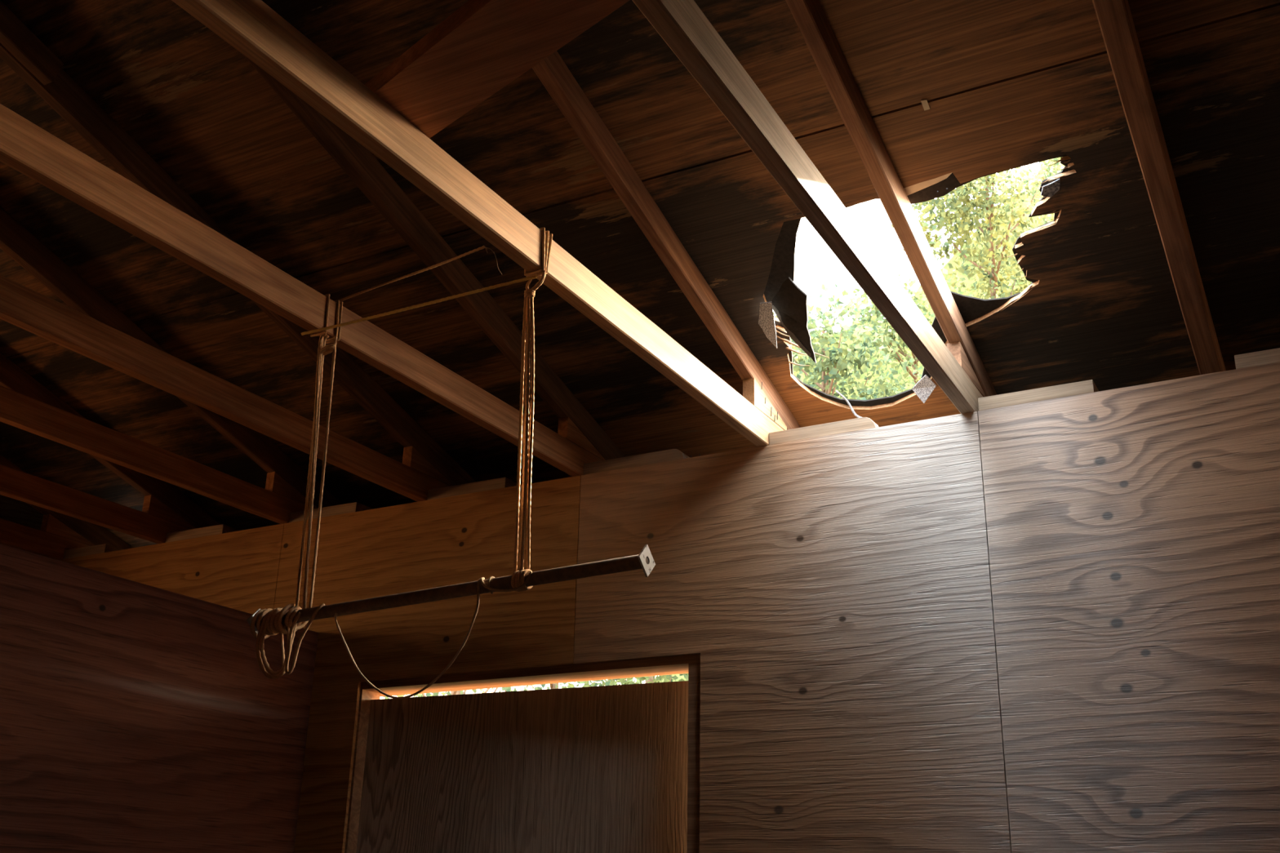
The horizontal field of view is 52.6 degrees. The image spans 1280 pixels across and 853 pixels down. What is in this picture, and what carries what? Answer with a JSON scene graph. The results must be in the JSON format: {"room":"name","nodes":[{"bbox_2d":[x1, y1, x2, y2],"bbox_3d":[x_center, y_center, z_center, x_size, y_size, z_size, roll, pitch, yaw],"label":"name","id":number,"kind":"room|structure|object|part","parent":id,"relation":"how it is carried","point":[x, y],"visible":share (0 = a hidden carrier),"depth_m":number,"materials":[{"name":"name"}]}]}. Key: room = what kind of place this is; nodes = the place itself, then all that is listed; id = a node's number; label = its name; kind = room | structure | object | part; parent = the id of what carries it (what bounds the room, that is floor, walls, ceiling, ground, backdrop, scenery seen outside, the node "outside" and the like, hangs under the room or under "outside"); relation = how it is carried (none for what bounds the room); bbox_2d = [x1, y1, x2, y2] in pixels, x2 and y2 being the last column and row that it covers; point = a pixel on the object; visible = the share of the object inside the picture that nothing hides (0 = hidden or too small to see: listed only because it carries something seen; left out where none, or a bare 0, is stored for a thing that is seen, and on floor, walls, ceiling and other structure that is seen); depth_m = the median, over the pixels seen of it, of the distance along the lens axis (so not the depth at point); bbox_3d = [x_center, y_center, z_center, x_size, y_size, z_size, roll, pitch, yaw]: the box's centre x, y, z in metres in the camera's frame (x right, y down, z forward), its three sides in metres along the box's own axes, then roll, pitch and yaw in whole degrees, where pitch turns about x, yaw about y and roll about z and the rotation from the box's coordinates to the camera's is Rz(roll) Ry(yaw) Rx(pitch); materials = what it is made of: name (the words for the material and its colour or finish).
{"room":"wooden shed","nodes":[
{"label":"wooden shed","id":0,"kind":"room"},
{"bbox_2d":[0,494,43,530],"bbox_3d":[-3.547,0.568,2.900,0.060,3.548,4.950,-10,-24,27],"label":"rafter","id":1,"kind":"structure","parent":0,"point":[11,509],"depth_m":5.05,"materials":[{"name":"brown wood"}]},
{"bbox_2d":[0,543,318,852],"bbox_3d":[-2.289,0.964,1.991,0.100,2.216,4.750,-10,-24,27],"label":"wall","id":2,"kind":"structure","parent":0,"point":[135,717],"depth_m":3.61,"materials":[{"name":"brown wood"}]},
{"bbox_2d":[0,0,1279,547],"bbox_3d":[-0.123,-0.696,3.166,6.570,0.882,2.921,-10,-24,27],"label":"ceiling","id":3,"kind":"structure","parent":0,"point":[1006,85],"depth_m":3.28,"materials":[{"name":"wood"}]},
{"bbox_2d":[758,301,777,348],"bbox_3d":[0.348,-0.277,3.555,0.045,0.058,0.185,-3,-21,11],"label":"strip","id":4,"kind":"object","parent":3,"relation":"hanging from","point":[766,321],"visible":1,"depth_m":3.54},
{"bbox_2d":[771,276,816,363],"bbox_3d":[0.411,-0.285,3.526,0.110,0.147,0.256,-3,-21,12],"label":"flap","id":5,"kind":"object","parent":3,"relation":"hanging from","point":[789,304],"visible":0.99,"depth_m":3.51,"materials":[{"name":"black"}]},
{"bbox_2d":[835,390,878,426],"bbox_3d":[0.639,-0.041,3.804,0.119,0.124,0.061,-3,-21,12],"label":"strip","id":6,"kind":"object","parent":3,"relation":"hanging from","point":[855,415],"visible":0.57,"depth_m":3.83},
{"bbox_2d":[785,0,997,397],"bbox_3d":[0.446,-0.743,2.850,0.042,0.929,2.890,-10,-24,27],"label":"rafter","id":7,"kind":"object","parent":3,"relation":"attached to","point":[809,15],"visible":0.7,"depth_m":3.01,"materials":[{"name":"brown wood"}]},
{"bbox_2d":[911,374,936,403],"bbox_3d":[0.813,-0.107,3.696,0.041,0.058,0.074,8,-22,-18],"label":"scrap","id":8,"kind":"object","parent":3,"relation":"attached to","point":[923,388],"visible":1,"depth_m":3.70,"materials":[{"name":"grey"}]},
{"bbox_2d":[920,99,929,110],"bbox_3d":[0.639,-0.721,2.899,0.014,0.010,0.028,-10,-24,27],"label":"paper tag","id":9,"kind":"object","parent":3,"relation":"attached to","point":[925,104],"visible":1,"depth_m":2.90,"materials":[{"name":"beige paper"}]},
{"bbox_2d":[1040,177,1059,197],"bbox_3d":[0.963,-0.557,3.033,0.050,0.022,0.042,-10,-24,27],"label":"felt shred","id":10,"kind":"object","parent":3,"relation":"attached to","point":[1050,189],"visible":1,"depth_m":3.03,"materials":[{"name":"black fabric"}]},
{"bbox_2d":[1092,0,1226,374],"bbox_3d":[0.946,-0.829,2.587,0.055,0.935,2.891,-10,-24,28],"label":"rafter","id":11,"kind":"object","parent":3,"relation":"attached to","point":[1114,17],"visible":0.76,"depth_m":2.85,"materials":[{"name":"brown wood"}]},
{"bbox_2d":[58,362,1279,852],"bbox_3d":[0.312,1.312,3.312,6.270,2.620,0.150,-10,-24,27],"label":"wall","id":12,"kind":"structure","parent":0,"point":[1051,625],"depth_m":3.32,"materials":[{"name":"brown wood"}]},
{"bbox_2d":[0,518,92,559],"bbox_3d":[-3.393,-0.252,3.239,0.039,0.090,4.885,-10,-24,27],"label":"joist","id":13,"kind":"object","parent":12,"relation":"on","point":[16,535],"visible":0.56,"depth_m":4.98,"materials":[{"name":"brown wood"}]},
{"bbox_2d":[0,454,132,549],"bbox_3d":[-2.706,-0.178,4.515,0.038,0.935,2.891,-10,-24,27],"label":"rafter","id":14,"kind":"object","parent":13,"relation":"on","point":[53,522],"visible":0.36,"depth_m":5.14,"materials":[{"name":"brown wood"}]},
{"bbox_2d":[62,543,123,559],"bbox_3d":[-2.136,0.499,5.062,0.238,0.037,0.088,-10,-24,27],"label":"block","id":15,"kind":"object","parent":12,"relation":"on","point":[69,553],"visible":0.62,"depth_m":5.02,"materials":[{"name":"brown wood"}]},
{"bbox_2d":[0,464,192,543],"bbox_3d":[-2.896,-0.340,2.977,0.039,0.090,4.885,-10,-24,27],"label":"joist","id":16,"kind":"object","parent":12,"relation":"on","point":[18,485],"visible":0.81,"depth_m":4.53,"materials":[{"name":"brown wood"}]},
{"bbox_2d":[0,352,222,528],"bbox_3d":[-2.209,-0.267,4.253,0.039,0.935,2.891,-10,-24,27],"label":"rafter","id":17,"kind":"object","parent":16,"relation":"on","point":[162,500],"visible":0.45,"depth_m":4.78,"materials":[{"name":"brown wood"}]},
{"bbox_2d":[0,385,314,524],"bbox_3d":[-2.359,-0.436,2.693,0.039,0.090,4.885,-10,-24,27],"label":"joist","id":18,"kind":"object","parent":12,"relation":"on","point":[18,410],"visible":0.87,"depth_m":4.01,"materials":[{"name":"brown wood"}]},
{"bbox_2d":[0,206,342,508],"bbox_3d":[-1.672,-0.362,3.969,0.039,0.935,2.891,-10,-24,27],"label":"rafter","id":19,"kind":"object","parent":18,"relation":"on","point":[285,477],"visible":0.54,"depth_m":4.01,"materials":[{"name":"brown wood"}]},
{"bbox_2d":[165,524,240,542],"bbox_3d":[-1.616,0.406,4.787,0.292,0.037,0.088,-10,-24,27],"label":"block","id":20,"kind":"object","parent":12,"relation":"on","point":[219,529],"visible":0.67,"depth_m":4.74,"materials":[{"name":"brown wood"}]},
{"bbox_2d":[0,274,450,502],"bbox_3d":[-1.830,-0.530,2.414,0.039,0.090,4.885,-10,-24,27],"label":"joist","id":21,"kind":"object","parent":12,"relation":"on","point":[26,308],"visible":0.88,"depth_m":3.45,"materials":[{"name":"brown wood"}]},
{"bbox_2d":[0,0,475,485],"bbox_3d":[-1.129,-0.459,3.682,0.074,0.936,2.891,-10,-24,27],"label":"rafter","id":22,"kind":"object","parent":21,"relation":"on","point":[20,49],"visible":0.66,"depth_m":3.43,"materials":[{"name":"brown wood"}]},
{"bbox_2d":[0,103,602,476],"bbox_3d":[-1.299,-0.625,2.134,0.039,0.090,4.885,-10,-24,27],"label":"joist","id":23,"kind":"object","parent":12,"relation":"on","point":[27,148],"visible":0.91,"depth_m":2.84,"materials":[{"name":"brown wood"}]},
{"bbox_2d":[250,293,342,678],"bbox_3d":[-0.742,0.114,2.912,0.192,0.904,0.075,-10,-24,27],"label":"rope","id":24,"kind":"object","parent":23,"relation":"hanging from","point":[267,628],"visible":0.97,"depth_m":2.82,"materials":[{"name":"brown fabric"}]},
{"bbox_2d":[339,245,502,302],"bbox_3d":[-0.511,-0.310,2.845,0.619,0.151,0.042,-18,-28,42],"label":"rope","id":25,"kind":"object","parent":24,"relation":"attached to","point":[482,246],"visible":1,"depth_m":2.82,"materials":[{"name":"brown fabric"}]},
{"bbox_2d":[242,53,625,460],"bbox_3d":[-0.618,-0.550,3.412,0.039,0.936,2.891,-10,-24,27],"label":"rafter","id":26,"kind":"object","parent":23,"relation":"on","point":[576,424],"visible":0.62,"depth_m":3.51,"materials":[{"name":"brown wood"}]},
{"bbox_2d":[288,502,373,522],"bbox_3d":[-1.074,0.310,4.501,0.302,0.037,0.088,-10,-24,27],"label":"block","id":27,"kind":"object","parent":12,"relation":"on","point":[351,507],"visible":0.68,"depth_m":4.45,"materials":[{"name":"brown wood"}]},
{"bbox_2d":[426,477,516,500],"bbox_3d":[-0.542,0.215,4.220,0.310,0.037,0.088,-10,-24,27],"label":"block","id":28,"kind":"object","parent":12,"relation":"on","point":[487,485],"visible":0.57,"depth_m":4.18,"materials":[{"name":"brown wood"}]},
{"bbox_2d":[171,0,783,446],"bbox_3d":[-0.747,-0.723,1.842,0.039,0.090,4.885,-10,-24,27],"label":"joist","id":29,"kind":"object","parent":12,"relation":"on","point":[251,27],"visible":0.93,"depth_m":2.46,"materials":[{"name":"brown wood"}]},
{"bbox_2d":[364,0,629,137],"bbox_3d":[-0.220,-0.659,2.157,0.159,0.038,0.767,19,-27,-39],"label":"board","id":30,"kind":"object","parent":29,"relation":"on","point":[483,46],"visible":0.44,"depth_m":2.19,"materials":[{"name":"brown wood"}]},
{"bbox_2d":[511,226,552,591],"bbox_3d":[-0.221,-0.047,2.643,0.063,0.773,0.071,-10,-24,27],"label":"rope","id":31,"kind":"object","parent":29,"relation":"hanging from","point":[517,577],"visible":0.95,"depth_m":2.63,"materials":[{"name":"brown fabric"}]},
{"bbox_2d":[301,275,537,335],"bbox_3d":[-0.505,-0.266,2.879,0.657,0.011,0.010,-10,-24,27],"label":"rope","id":32,"kind":"object","parent":31,"relation":"attached to","point":[521,280],"visible":1,"depth_m":2.86,"materials":[{"name":"brown fabric"}]},
{"bbox_2d":[246,544,655,635],"bbox_3d":[-0.413,0.340,2.622,0.979,0.095,0.063,-10,-24,27],"label":"bar","id":33,"kind":"object","parent":31,"relation":"hanging from","point":[644,561],"visible":0.81,"depth_m":2.57,"materials":[{"name":"metal"}]},
{"bbox_3d":[-0.838,0.430,2.841,0.006,0.063,0.063,-10,-24,27],"label":"plate","id":34,"kind":"part","parent":33,"relation":"part of","materials":[{"name":"silver metal"}]},
{"bbox_2d":[333,571,532,699],"bbox_3d":[-0.424,0.425,2.587,0.492,0.229,0.033,-10,-24,27],"label":"cord","id":35,"kind":"object","parent":33,"relation":"hanging from","point":[491,589],"visible":1,"depth_m":2.55,"materials":[{"name":"beige fabric"}]},
{"bbox_3d":[0.012,0.249,2.404,0.006,0.063,0.063,-10,-24,27],"label":"plate","id":36,"kind":"part","parent":33,"relation":"part of","materials":[{"name":"silver metal"}]},
{"bbox_2d":[532,50,800,430],"bbox_3d":[-0.073,-0.654,3.125,0.044,0.924,2.888,-10,-24,27],"label":"rafter","id":37,"kind":"object","parent":29,"relation":"on","point":[553,72],"visible":0.81,"depth_m":3.29,"materials":[{"name":"wood"}]},
{"bbox_2d":[355,680,688,852],"bbox_3d":[-0.348,1.725,3.582,1.175,1.971,0.108,-10,-24,27],"label":"door","id":38,"kind":"structure","parent":12,"relation":"in","point":[602,769],"depth_m":3.82,"materials":[{"name":"brown wood"}]},
{"bbox_2d":[583,448,689,475],"bbox_3d":[-0.001,0.119,3.934,0.347,0.037,0.088,-10,-24,27],"label":"block","id":39,"kind":"object","parent":12,"relation":"on","point":[670,455],"visible":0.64,"depth_m":3.90,"materials":[{"name":"brown wood"}]},
{"bbox_2d":[631,0,982,413],"bbox_3d":[-0.204,-0.820,1.556,0.039,0.090,4.885,-10,-23,26],"label":"joist","id":40,"kind":"object","parent":12,"relation":"on","point":[682,24],"visible":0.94,"depth_m":2.40,"materials":[{"name":"brown wood"}]},
{"bbox_2d":[768,417,878,444],"bbox_3d":[0.528,0.025,3.655,0.317,0.037,0.088,-10,-24,27],"label":"block","id":41,"kind":"object","parent":12,"relation":"on","point":[863,423],"visible":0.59,"depth_m":3.62,"materials":[{"name":"beige wood"}]},
{"bbox_2d":[977,379,1098,410],"bbox_3d":[1.042,-0.067,3.384,0.293,0.037,0.088,-10,-24,27],"label":"block","id":42,"kind":"object","parent":12,"relation":"on","point":[1086,386],"visible":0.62,"depth_m":3.35,"materials":[{"name":"brown wood"}]},
{"bbox_2d":[1234,347,1279,368],"bbox_3d":[1.598,-0.166,3.090,0.318,0.037,0.088,-10,-24,27],"label":"block","id":43,"kind":"object","parent":12,"relation":"on","point":[1270,356],"visible":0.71,"depth_m":3.10,"materials":[{"name":"brown wood"}]},
{"label":"outside","id":44,"kind":"structure","parent":0,"visible":0},
{"label":"ground","id":45,"kind":"structure","parent":44,"visible":0},
{"bbox_2d":[384,692,446,698],"bbox_3d":[-2.496,2.228,11.717,2.295,6.996,2.224,-10,-24,27],"label":"leafy tree","id":46,"kind":"object","parent":45,"relation":"on","point":[427,694],"visible":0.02,"depth_m":11.44,"materials":[{"name":"green plant"}]},
{"bbox_2d":[382,685,542,698],"bbox_3d":[-1.286,1.901,9.035,1.619,5.748,1.926,-4,-22,14],"label":"leafy tree","id":47,"kind":"object","parent":45,"relation":"on","point":[458,692],"visible":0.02,"depth_m":8.97,"materials":[{"name":"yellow plant"}]},
{"bbox_2d":[479,678,641,691],"bbox_3d":[-0.833,2.434,11.893,2.236,6.807,2.061,-10,-24,27],"label":"leafy tree","id":48,"kind":"object","parent":45,"relation":"on","point":[555,686],"visible":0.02,"depth_m":11.68,"materials":[{"name":"green plant"}]},
{"bbox_2d":[567,674,688,688],"bbox_3d":[0.015,1.943,9.053,1.732,5.739,1.920,13,-24,-27],"label":"leafy tree","id":49,"kind":"object","parent":45,"relation":"on","point":[651,679],"visible":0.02,"depth_m":8.78,"materials":[{"name":"green plant"}]},
{"bbox_2d":[658,315,807,682],"bbox_3d":[0.926,2.253,11.946,2.199,7.260,2.295,5,-21,-9],"label":"leafy tree","id":50,"kind":"object","parent":45,"relation":"on","point":[792,346],"visible":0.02,"depth_m":12.74,"materials":[{"name":"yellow plant"}]},
{"bbox_2d":[773,283,916,399],"bbox_3d":[1.286,1.772,8.857,1.877,5.975,1.872,1,-21,1],"label":"leafy tree","id":51,"kind":"object","parent":45,"relation":"on","point":[832,364],"visible":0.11,"depth_m":9.51,"materials":[{"name":"green plant"}]},
{"bbox_2d":[662,156,1061,682],"bbox_3d":[-1.012,0.365,15.153,24.537,13.005,8.444,3,-21,-4],"label":"leafy tree","id":52,"kind":"object","parent":45,"relation":"on","point":[969,282],"visible":0.02,"depth_m":19.59,"materials":[{"name":"green plant"}]},
{"bbox_2d":[833,267,998,399],"bbox_3d":[2.634,2.043,11.758,2.156,7.593,2.310,-10,-24,27],"label":"leafy tree","id":53,"kind":"object","parent":45,"relation":"on","point":[931,317],"visible":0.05,"depth_m":12.73,"materials":[{"name":"green plant"}]},
{"bbox_2d":[890,160,1064,392],"bbox_3d":[2.631,0.994,8.981,2.002,7.574,2.046,-15,-26,37],"label":"leafy tree","id":54,"kind":"object","parent":45,"relation":"on","point":[964,221],"visible":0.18,"depth_m":9.78,"materials":[{"name":"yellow plant"}]},
{"bbox_2d":[983,157,1062,298],"bbox_3d":[4.231,0.808,11.669,2.357,9.906,2.305,5,-21,-11],"label":"leafy tree","id":55,"kind":"object","parent":45,"relation":"on","point":[1050,174],"visible":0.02,"depth_m":13.14,"materials":[{"name":"green plant"}]}
]}

